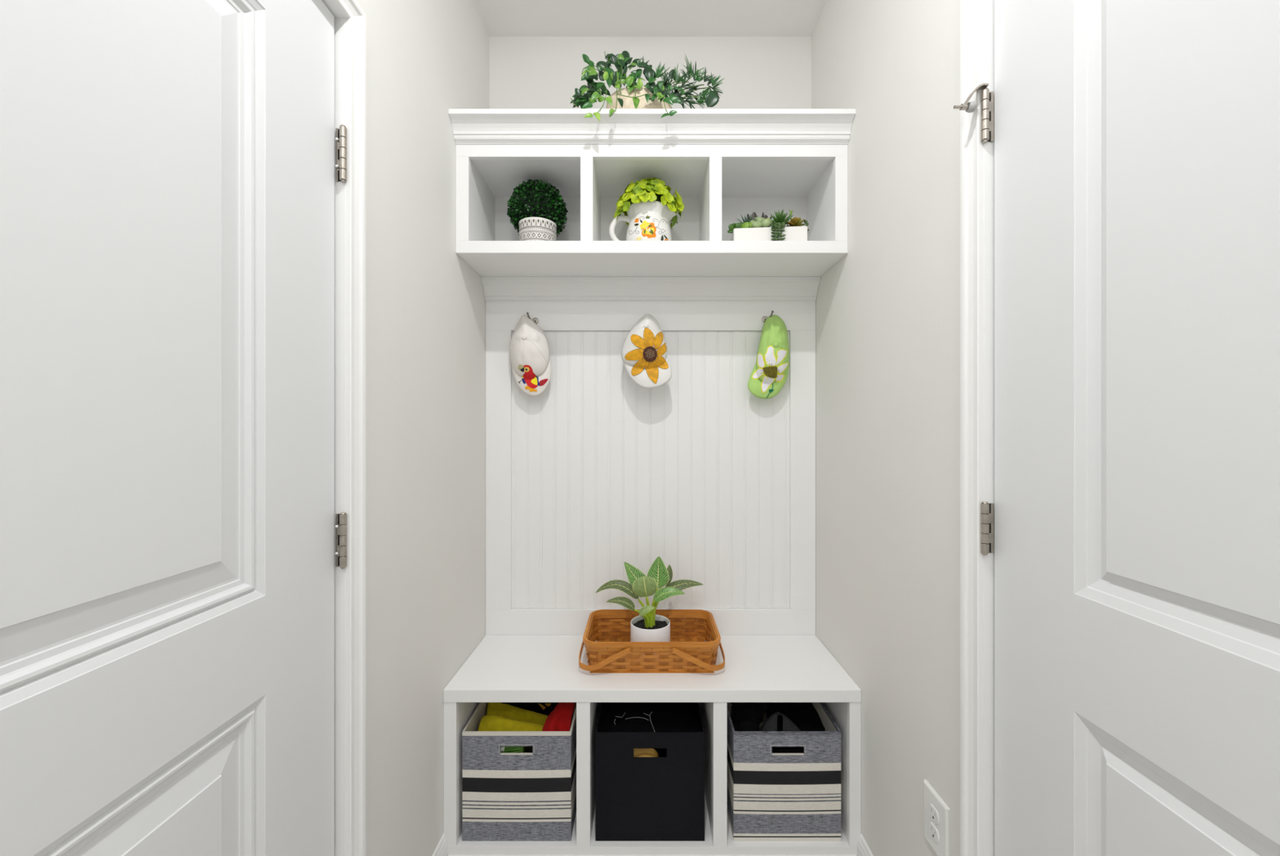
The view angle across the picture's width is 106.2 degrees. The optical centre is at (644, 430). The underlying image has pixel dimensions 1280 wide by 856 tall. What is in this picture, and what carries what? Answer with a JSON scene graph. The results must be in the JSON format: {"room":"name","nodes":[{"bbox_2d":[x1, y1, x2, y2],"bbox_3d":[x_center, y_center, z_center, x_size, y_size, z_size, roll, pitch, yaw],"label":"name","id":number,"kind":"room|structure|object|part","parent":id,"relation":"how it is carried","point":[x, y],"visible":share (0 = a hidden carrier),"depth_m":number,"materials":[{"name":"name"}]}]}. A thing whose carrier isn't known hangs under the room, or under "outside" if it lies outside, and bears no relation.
{"room":"mudroom","nodes":[
{"label":"mudroom","id":0,"kind":"room"},
{"bbox_2d":[356,0,489,855],"bbox_3d":[-0.638,-0.112,-0.555,0.120,2.714,4.690,0,0,0],"label":"wall","id":1,"kind":"structure","parent":0,"point":[426,305],"depth_m":1.21,"materials":[{"name":"paint"}]},
{"bbox_2d":[0,0,346,855],"bbox_3d":[-0.601,0.221,0.540,0.057,2.025,0.775,0,0,0],"label":"door","id":2,"kind":"structure","parent":1,"relation":"in","point":[166,166],"depth_m":0.60,"materials":[{"name":"white paint"}]},
{"bbox_3d":[-0.600,-0.201,0.534,0.012,0.918,0.438,0,0,0],"label":"panel","id":3,"kind":"part","parent":2,"relation":"part of","materials":[{"name":"white paint"}]},
{"bbox_3d":[-0.600,0.717,0.534,0.012,0.607,0.438,0,0,0],"label":"panel","id":4,"kind":"part","parent":2,"relation":"part of","materials":[{"name":"white paint"}]},
{"bbox_2d":[322,0,366,855],"bbox_3d":[-0.627,0.203,0.538,0.132,2.085,0.864,0,0,0],"label":"trim","id":5,"kind":"structure","parent":1,"relation":"attached to","point":[349,18],"depth_m":0.93,"materials":[{"name":"white paint"}]},
{"bbox_3d":[-0.570,0.203,0.949,0.017,2.085,0.043,0,0,0],"label":"casing leg","id":6,"kind":"part","parent":5,"relation":"part of","materials":[{"name":"white paint"}]},
{"bbox_2d":[432,833,447,855],"bbox_3d":[-0.572,1.201,-0.761,0.012,0.088,4.278,0,0,0],"label":"baseboard","id":7,"kind":"structure","parent":1,"relation":"attached to","point":[441,849],"depth_m":1.35,"materials":[{"name":"white paint"}]},
{"bbox_2d":[489,35,811,108],"bbox_3d":[0.025,-0.112,1.840,1.850,2.714,0.100,0,0,0],"label":"wall","id":8,"kind":"structure","parent":0,"point":[526,72],"depth_m":1.79,"materials":[{"name":"paint"}]},
{"bbox_2d":[480,276,820,635],"bbox_3d":[0.022,0.114,1.705,1.199,1.316,0.168,0,0,0],"label":"beadboard panel","id":9,"kind":"object","parent":8,"relation":"attached to","point":[590,474],"depth_m":1.76,"materials":[{"name":"white paint"}]},
{"bbox_3d":[-0.412,-0.270,1.684,0.146,0.300,0.097,0,0,13],"label":"baseball cap","id":10,"kind":"part","parent":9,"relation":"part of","materials":[{"name":"white fabric"}]},
{"bbox_2d":[526,311,538,323],"bbox_3d":[-0.407,-0.406,1.734,0.048,0.036,0.018,0,0,-43],"label":"coat hook","id":11,"kind":"object","parent":9,"relation":"attached to","point":[535,320],"visible":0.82,"depth_m":1.74,"materials":[{"name":"silver metal"}]},
{"bbox_3d":[-0.397,-0.399,1.743,0.023,0.023,0.004,0,0,0],"label":"plate","id":12,"kind":"part","parent":11,"relation":"part of","materials":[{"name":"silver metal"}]},
{"bbox_3d":[0.022,-0.454,1.767,1.199,0.178,0.044,0,0,0],"label":"frame rail","id":13,"kind":"part","parent":9,"relation":"part of","materials":[{"name":"white paint"}]},
{"bbox_3d":[0.022,0.711,1.767,1.199,0.122,0.044,0,0,0],"label":"frame rail","id":14,"kind":"part","parent":9,"relation":"part of","materials":[{"name":"white paint"}]},
{"bbox_3d":[0.022,-0.508,1.720,1.199,0.070,0.050,0,0,0],"label":"cove moulding","id":15,"kind":"part","parent":9,"relation":"part of","materials":[{"name":"white paint"}]},
{"bbox_2d":[761,310,773,322],"bbox_3d":[0.447,-0.412,1.734,0.047,0.036,0.018,0,0,43],"label":"coat hook","id":16,"kind":"object","parent":9,"relation":"attached to","point":[764,317],"visible":0.89,"depth_m":1.74,"materials":[{"name":"silver metal"}]},
{"bbox_3d":[0.436,-0.405,1.743,0.023,0.023,0.004,0,0,0],"label":"plate","id":17,"kind":"part","parent":16,"relation":"part of","materials":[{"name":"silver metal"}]},
{"bbox_2d":[747,315,789,398],"bbox_3d":[0.449,-0.266,1.686,0.144,0.306,0.096,0,0,-22],"label":"gourd","id":18,"kind":"object","parent":16,"relation":"hanging from","point":[769,375],"visible":1,"depth_m":1.67,"materials":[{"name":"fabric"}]},
{"bbox_3d":[0.442,-0.141,1.690,0.027,0.053,0.007,0,0,17],"label":"painted stem","id":19,"kind":"part","parent":18,"relation":"part of","materials":[{"name":"teal paint"}]},
{"bbox_3d":[0.455,-0.293,1.688,0.121,0.252,0.101,0,0,0],"label":"crown","id":20,"kind":"part","parent":18,"relation":"part of","materials":[{"name":"fabric"}]},
{"bbox_2d":[448,108,855,276],"bbox_3d":[0.022,-0.746,1.601,1.199,0.404,0.376,0,0,0],"label":"upper cabinet","id":21,"kind":"object","parent":8,"relation":"attached to","point":[723,164],"visible":0.93,"depth_m":1.48,"materials":[{"name":"white paint"}]},
{"bbox_3d":[-0.560,-0.720,1.615,0.035,0.277,0.254,0,0,0],"label":"panel","id":22,"kind":"part","parent":21,"relation":"part of","materials":[{"name":"white paint"}]},
{"bbox_2d":[506,178,568,240],"bbox_3d":[-0.359,-0.710,1.615,0.204,0.257,0.191,0,0,0],"label":"boxwood ball","id":23,"kind":"object","parent":21,"relation":"on","point":[538,211],"visible":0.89,"depth_m":1.55,"materials":[{"name":"green plant"}]},
{"bbox_2d":[518,216,556,240],"bbox_3d":[-0.352,-0.630,1.585,0.122,0.097,0.122,0,0,0],"label":"pot","id":24,"kind":"object","parent":23,"relation":"attached to","point":[530,228],"depth_m":1.53,"materials":[{"name":"white ceramic"}]},
{"bbox_2d":[608,200,679,240],"bbox_3d":[0.004,-0.659,1.606,0.206,0.155,0.153,0,0,32],"label":"ceramic jug","id":25,"kind":"object","parent":21,"relation":"on","point":[648,220],"visible":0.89,"depth_m":1.54,"materials":[{"name":"white ceramic"}]},
{"bbox_3d":[-0.079,-0.660,1.600,0.081,0.115,0.019,0,0,0],"label":"handle","id":26,"kind":"part","parent":25,"relation":"part of","materials":[{"name":"white ceramic"}]},
{"bbox_2d":[613,177,684,230],"bbox_3d":[0.013,-0.760,1.604,0.233,0.156,0.199,0,0,0],"label":"bunch","id":27,"kind":"object","parent":25,"relation":"in","point":[654,188],"visible":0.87,"depth_m":1.54,"materials":[{"name":"green plant"}]},
{"bbox_2d":[641,222,656,237],"bbox_3d":[0.014,-0.637,1.526,0.046,0.050,0.005,0,0,0],"label":"flower","id":28,"kind":"object","parent":25,"relation":"on","point":[648,228],"depth_m":1.53,"materials":[{"name":"paint"}]},
{"bbox_2d":[570,50,724,120],"bbox_3d":[0.012,-1.063,1.500,0.479,0.335,0.226,0,0,0],"label":"planter","id":29,"kind":"object","parent":21,"relation":"on","point":[634,95],"visible":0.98,"depth_m":1.48,"materials":[{"name":"beige stone"}]},
{"bbox_3d":[-0.016,-0.997,1.535,0.216,0.110,0.156,0,0,0],"label":"pot","id":30,"kind":"part","parent":29,"relation":"part of","materials":[{"name":"beige ceramic"}]},
{"bbox_3d":[0.022,-0.710,1.766,1.199,0.331,0.047,0,0,0],"label":"panel","id":31,"kind":"part","parent":21,"relation":"part of","materials":[{"name":"white paint"}]},
{"bbox_3d":[0.022,-0.857,1.478,1.199,0.037,0.019,0,0,0],"label":"rail","id":32,"kind":"part","parent":21,"relation":"part of","materials":[{"name":"white paint"}]},
{"bbox_3d":[0.022,-0.912,1.442,1.199,0.072,0.057,0,0,0],"label":"crown moulding","id":33,"kind":"part","parent":21,"relation":"part of","materials":[{"name":"white paint"}]},
{"bbox_2d":[455,240,848,276],"bbox_3d":[0.022,-0.562,1.605,1.199,0.037,0.273,0,0,0],"label":"shelf","id":34,"kind":"object","parent":21,"relation":"attached to","point":[487,258],"depth_m":1.52,"materials":[{"name":"white paint"}]},
{"bbox_2d":[727,208,808,240],"bbox_3d":[0.399,-0.650,1.556,0.260,0.138,0.107,0,0,4],"label":"succulent planter","id":35,"kind":"object","parent":21,"relation":"on","point":[754,228],"visible":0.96,"depth_m":1.53,"materials":[{"name":"white ceramic"}]},
{"bbox_3d":[0.604,-0.720,1.615,0.034,0.277,0.254,0,0,0],"label":"panel","id":36,"kind":"part","parent":21,"relation":"part of","materials":[{"name":"white paint"}]},
{"bbox_2d":[475,0,826,35],"bbox_3d":[0.025,-1.519,-0.555,1.850,0.100,4.890,0,0,0],"label":"ceiling","id":37,"kind":"structure","parent":0,"point":[500,17],"depth_m":1.71,"materials":[{"name":"white paint"}]},
{"bbox_2d":[811,0,959,855],"bbox_3d":[0.682,-0.112,-0.555,0.120,2.714,4.690,0,0,0],"label":"wall","id":38,"kind":"structure","parent":0,"point":[887,312],"depth_m":1.21,"materials":[{"name":"paint"}]},
{"bbox_2d":[857,833,872,855],"bbox_3d":[0.616,1.201,-0.761,0.012,0.088,4.278,0,0,0],"label":"baseboard","id":39,"kind":"structure","parent":38,"relation":"attached to","point":[863,849],"depth_m":1.35,"materials":[{"name":"white paint"}]},
{"bbox_2d":[924,778,950,855],"bbox_3d":[0.618,0.834,1.020,0.009,0.125,0.084,0,0,0],"label":"wall outlet","id":40,"kind":"object","parent":38,"relation":"attached to","point":[936,812],"visible":1,"depth_m":1.01,"materials":[{"name":"white plastic"}]},
{"bbox_2d":[928,821,939,842],"bbox_3d":[0.614,0.853,1.020,0.002,0.028,0.034,0,0,0],"label":"receptacle","id":41,"kind":"object","parent":40,"relation":"attached to","point":[934,828],"depth_m":1.02,"materials":[{"name":"white plastic"}]},
{"bbox_2d":[928,803,939,823],"bbox_3d":[0.614,0.814,1.020,0.002,0.028,0.034,0,0,0],"label":"receptacle","id":42,"kind":"object","parent":40,"relation":"attached to","point":[934,809],"depth_m":1.02,"materials":[{"name":"white plastic"}]},
{"bbox_2d":[960,0,994,855],"bbox_3d":[0.671,0.182,0.490,0.132,2.125,0.868,0,0,0],"label":"trim","id":43,"kind":"structure","parent":38,"relation":"attached to","point":[976,16],"depth_m":0.88,"materials":[{"name":"white paint"}]},
{"bbox_3d":[0.614,0.182,0.902,0.017,2.125,0.043,0,0,0],"label":"casing leg","id":44,"kind":"part","parent":43,"relation":"part of","materials":[{"name":"white paint"}]},
{"bbox_2d":[953,0,1279,855],"bbox_3d":[0.621,0.201,0.498,0.104,2.065,0.790,0,0,0],"label":"door","id":45,"kind":"structure","parent":38,"relation":"in","point":[1131,526],"depth_m":0.63,"materials":[{"name":"white paint"}]},
{"bbox_3d":[0.644,-0.229,0.488,0.011,0.942,0.452,0,0,0],"label":"panel","id":46,"kind":"part","parent":45,"relation":"part of","materials":[{"name":"white paint"}]},
{"bbox_3d":[0.644,0.713,0.488,0.011,0.594,0.452,0,0,0],"label":"panel","id":47,"kind":"part","parent":45,"relation":"part of","materials":[{"name":"white paint"}]},
{"bbox_3d":[0.025,1.295,-0.555,1.850,0.100,4.890,0,0,0],"label":"floor","id":48,"kind":"structure","parent":0,"visible":0},
{"bbox_2d":[443,635,861,855],"bbox_3d":[0.022,0.994,1.565,1.199,0.503,0.384,0,0,0],"label":"storage bench","id":49,"kind":"object","parent":48,"relation":"on","point":[500,668],"visible":0.56,"depth_m":1.39,"materials":[{"name":"white paint"}]},
{"bbox_3d":[-0.560,0.987,1.571,0.034,0.415,0.345,0,0,0],"label":"panel","id":50,"kind":"part","parent":49,"relation":"part of","materials":[{"name":"white paint"}]},
{"bbox_2d":[462,702,576,840],"bbox_3d":[-0.372,1.036,1.553,0.318,0.316,0.317,0,0,0],"label":"storage bin","id":51,"kind":"object","parent":49,"relation":"on","point":[530,795],"visible":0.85,"depth_m":1.40,"materials":[{"name":"grey fabric"}]},
{"bbox_2d":[500,746,524,752],"bbox_3d":[-0.397,1.051,1.421,0.080,0.272,0.022,0,0,0],"label":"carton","id":52,"kind":"object","parent":51,"relation":"in","point":[503,748],"visible":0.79,"depth_m":1.41,"materials":[{"name":"green"}]},
{"bbox_2d":[477,702,548,730],"bbox_3d":[-0.414,0.924,1.526,0.223,0.085,0.196,0,0,0],"label":"fleece blanket","id":53,"kind":"object","parent":51,"relation":"in","point":[500,716],"visible":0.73,"depth_m":1.49,"materials":[{"name":"yellow fabric"}]},
{"bbox_2d":[499,702,559,715],"bbox_3d":[-0.414,0.960,1.657,0.279,0.087,0.069,0,0,0],"label":"shirt","id":54,"kind":"object","parent":51,"relation":"in","point":[544,708],"visible":0.16,"depth_m":1.64,"materials":[{"name":"black fabric"}]},
{"bbox_2d":[537,702,551,709],"bbox_3d":[-0.343,0.940,1.638,0.046,0.016,0.013,0,0,0],"label":"print","id":55,"kind":"object","parent":54,"relation":"attached to","point":[540,705],"depth_m":1.64,"materials":[{"name":"orange"}]},
{"bbox_2d":[542,702,574,730],"bbox_3d":[-0.266,0.902,1.502,0.093,0.060,0.174,0,0,0],"label":"scarf","id":56,"kind":"object","parent":51,"relation":"in","point":[560,718],"visible":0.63,"depth_m":1.49,"materials":[{"name":"fabric"}]},
{"bbox_2d":[595,702,704,840],"bbox_3d":[0.016,1.036,1.552,0.318,0.315,0.316,0,0,0],"label":"storage bin","id":57,"kind":"object","parent":49,"relation":"on","point":[661,797],"visible":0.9,"depth_m":1.40,"materials":[{"name":"black fabric"}]},
{"bbox_2d":[633,747,658,756],"bbox_3d":[-0.015,0.969,1.426,0.112,0.060,0.046,0,0,0],"label":"glove","id":58,"kind":"object","parent":57,"relation":"in","point":[637,752],"visible":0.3,"depth_m":1.42,"materials":[{"name":"beige leather"}]},
{"bbox_2d":[599,702,699,732],"bbox_3d":[0.016,0.926,1.559,0.327,0.046,0.246,0,0,0],"label":"pouch","id":59,"kind":"object","parent":57,"relation":"in","point":[665,717],"visible":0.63,"depth_m":1.53,"materials":[{"name":"black fabric"}]},
{"bbox_2d":[613,711,655,732],"bbox_3d":[-0.029,0.886,1.467,0.126,0.044,0.038,0,0,5],"label":"cord","id":60,"kind":"object","parent":59,"relation":"on","point":[651,712],"visible":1,"depth_m":1.47,"materials":[{"name":"grey plastic"}]},
{"bbox_2d":[578,608,724,672],"bbox_3d":[0.022,0.693,1.594,0.458,0.098,0.294,0,0,0],"label":"woven basket","id":61,"kind":"object","parent":49,"relation":"on","point":[615,652],"visible":0.93,"depth_m":1.48,"materials":[{"name":"brown wicker"}]},
{"bbox_3d":[-0.122,0.691,1.594,0.168,0.071,0.294,0,0,0],"label":"handle","id":62,"kind":"part","parent":61,"relation":"part of","materials":[{"name":"brown wood"}]},
{"bbox_2d":[595,555,702,657],"bbox_3d":[0.017,0.580,1.586,0.363,0.315,0.148,0,0,0],"label":"potted plant","id":63,"kind":"object","parent":61,"relation":"in","point":[648,626],"visible":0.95,"depth_m":1.57,"materials":[{"name":"green plant"}]},
{"bbox_3d":[-0.007,0.613,1.564,0.059,0.076,0.017,0,0,-41],"label":"stem","id":64,"kind":"part","parent":63,"relation":"part of","materials":[{"name":"green plant"}]},
{"bbox_3d":[-0.001,0.600,1.579,0.042,0.100,0.023,0,0,0],"label":"stem","id":65,"kind":"part","parent":63,"relation":"part of","materials":[{"name":"green plant"}]},
{"bbox_3d":[0.000,0.618,1.556,0.016,0.068,0.061,0,0,34],"label":"stem","id":66,"kind":"part","parent":63,"relation":"part of","materials":[{"name":"green plant"}]},
{"bbox_3d":[0.015,0.596,1.576,0.020,0.108,0.027,0,0,0],"label":"stem","id":67,"kind":"part","parent":63,"relation":"part of","materials":[{"name":"green plant"}]},
{"bbox_3d":[0.019,0.684,1.585,0.131,0.108,0.131,0,0,0],"label":"pot","id":68,"kind":"part","parent":63,"relation":"part of","materials":[{"name":"white ceramic"}]},
{"bbox_3d":[0.028,0.598,1.565,0.017,0.106,0.044,0,0,-30],"label":"stem","id":69,"kind":"part","parent":63,"relation":"part of","materials":[{"name":"green plant"}]},
{"bbox_3d":[0.038,0.598,1.592,0.044,0.104,0.016,0,0,-18],"label":"stem","id":70,"kind":"part","parent":63,"relation":"part of","materials":[{"name":"green plant"}]},
{"bbox_3d":[0.166,0.691,1.594,0.172,0.071,0.294,0,0,0],"label":"handle","id":71,"kind":"part","parent":61,"relation":"part of","materials":[{"name":"brown wood"}]},
{"bbox_3d":[0.022,0.760,1.560,1.199,0.037,0.369,0,0,0],"label":"seat","id":72,"kind":"part","parent":49,"relation":"part of","materials":[{"name":"white paint"}]},
{"bbox_2d":[447,795,857,854],"bbox_3d":[0.022,1.206,1.561,1.199,0.023,0.364,0,0,0],"label":"shelf","id":73,"kind":"object","parent":49,"relation":"attached to","point":[708,846],"depth_m":1.38,"materials":[{"name":"white paint"}]},
{"bbox_2d":[727,702,841,840],"bbox_3d":[0.415,1.036,1.553,0.315,0.316,0.317,0,0,0],"label":"storage bin","id":74,"kind":"object","parent":49,"relation":"on","point":[771,796],"visible":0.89,"depth_m":1.40,"materials":[{"name":"grey fabric"}]},
{"bbox_2d":[762,711,800,730],"bbox_3d":[0.418,0.908,1.475,0.139,0.056,0.092,0,0,0],"label":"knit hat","id":75,"kind":"object","parent":74,"relation":"in","point":[771,724],"visible":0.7,"depth_m":1.48,"materials":[{"name":"grey fabric"}]},
{"bbox_2d":[765,702,825,752],"bbox_3d":[0.495,0.964,1.548,0.199,0.089,0.260,0,0,9],"label":"sweater","id":76,"kind":"object","parent":74,"relation":"in","point":[804,715],"visible":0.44,"depth_m":1.55,"materials":[{"name":"black fabric"}]},
{"bbox_3d":[0.606,0.987,1.571,0.030,0.415,0.345,0,0,0],"label":"panel","id":77,"kind":"part","parent":49,"relation":"part of","materials":[{"name":"white paint"}]},
{"bbox_3d":[0.012,-0.398,1.729,0.023,0.037,0.032,0,0,0],"label":"coat hook","id":78,"kind":"object","parent":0,"visible":0},
{"bbox_2d":[621,313,671,388],"bbox_3d":[0.002,-0.283,1.667,0.143,0.278,0.126,0,0,-35],"label":"gourd","id":79,"kind":"object","parent":78,"relation":"hanging from","point":[644,357],"visible":1,"depth_m":1.64,"materials":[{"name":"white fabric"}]},
{"bbox_3d":[0.002,-0.318,1.668,0.142,0.209,0.123,0,0,-36],"label":"crown","id":80,"kind":"part","parent":79,"relation":"part of","materials":[{"name":"white fabric"}]}
]}

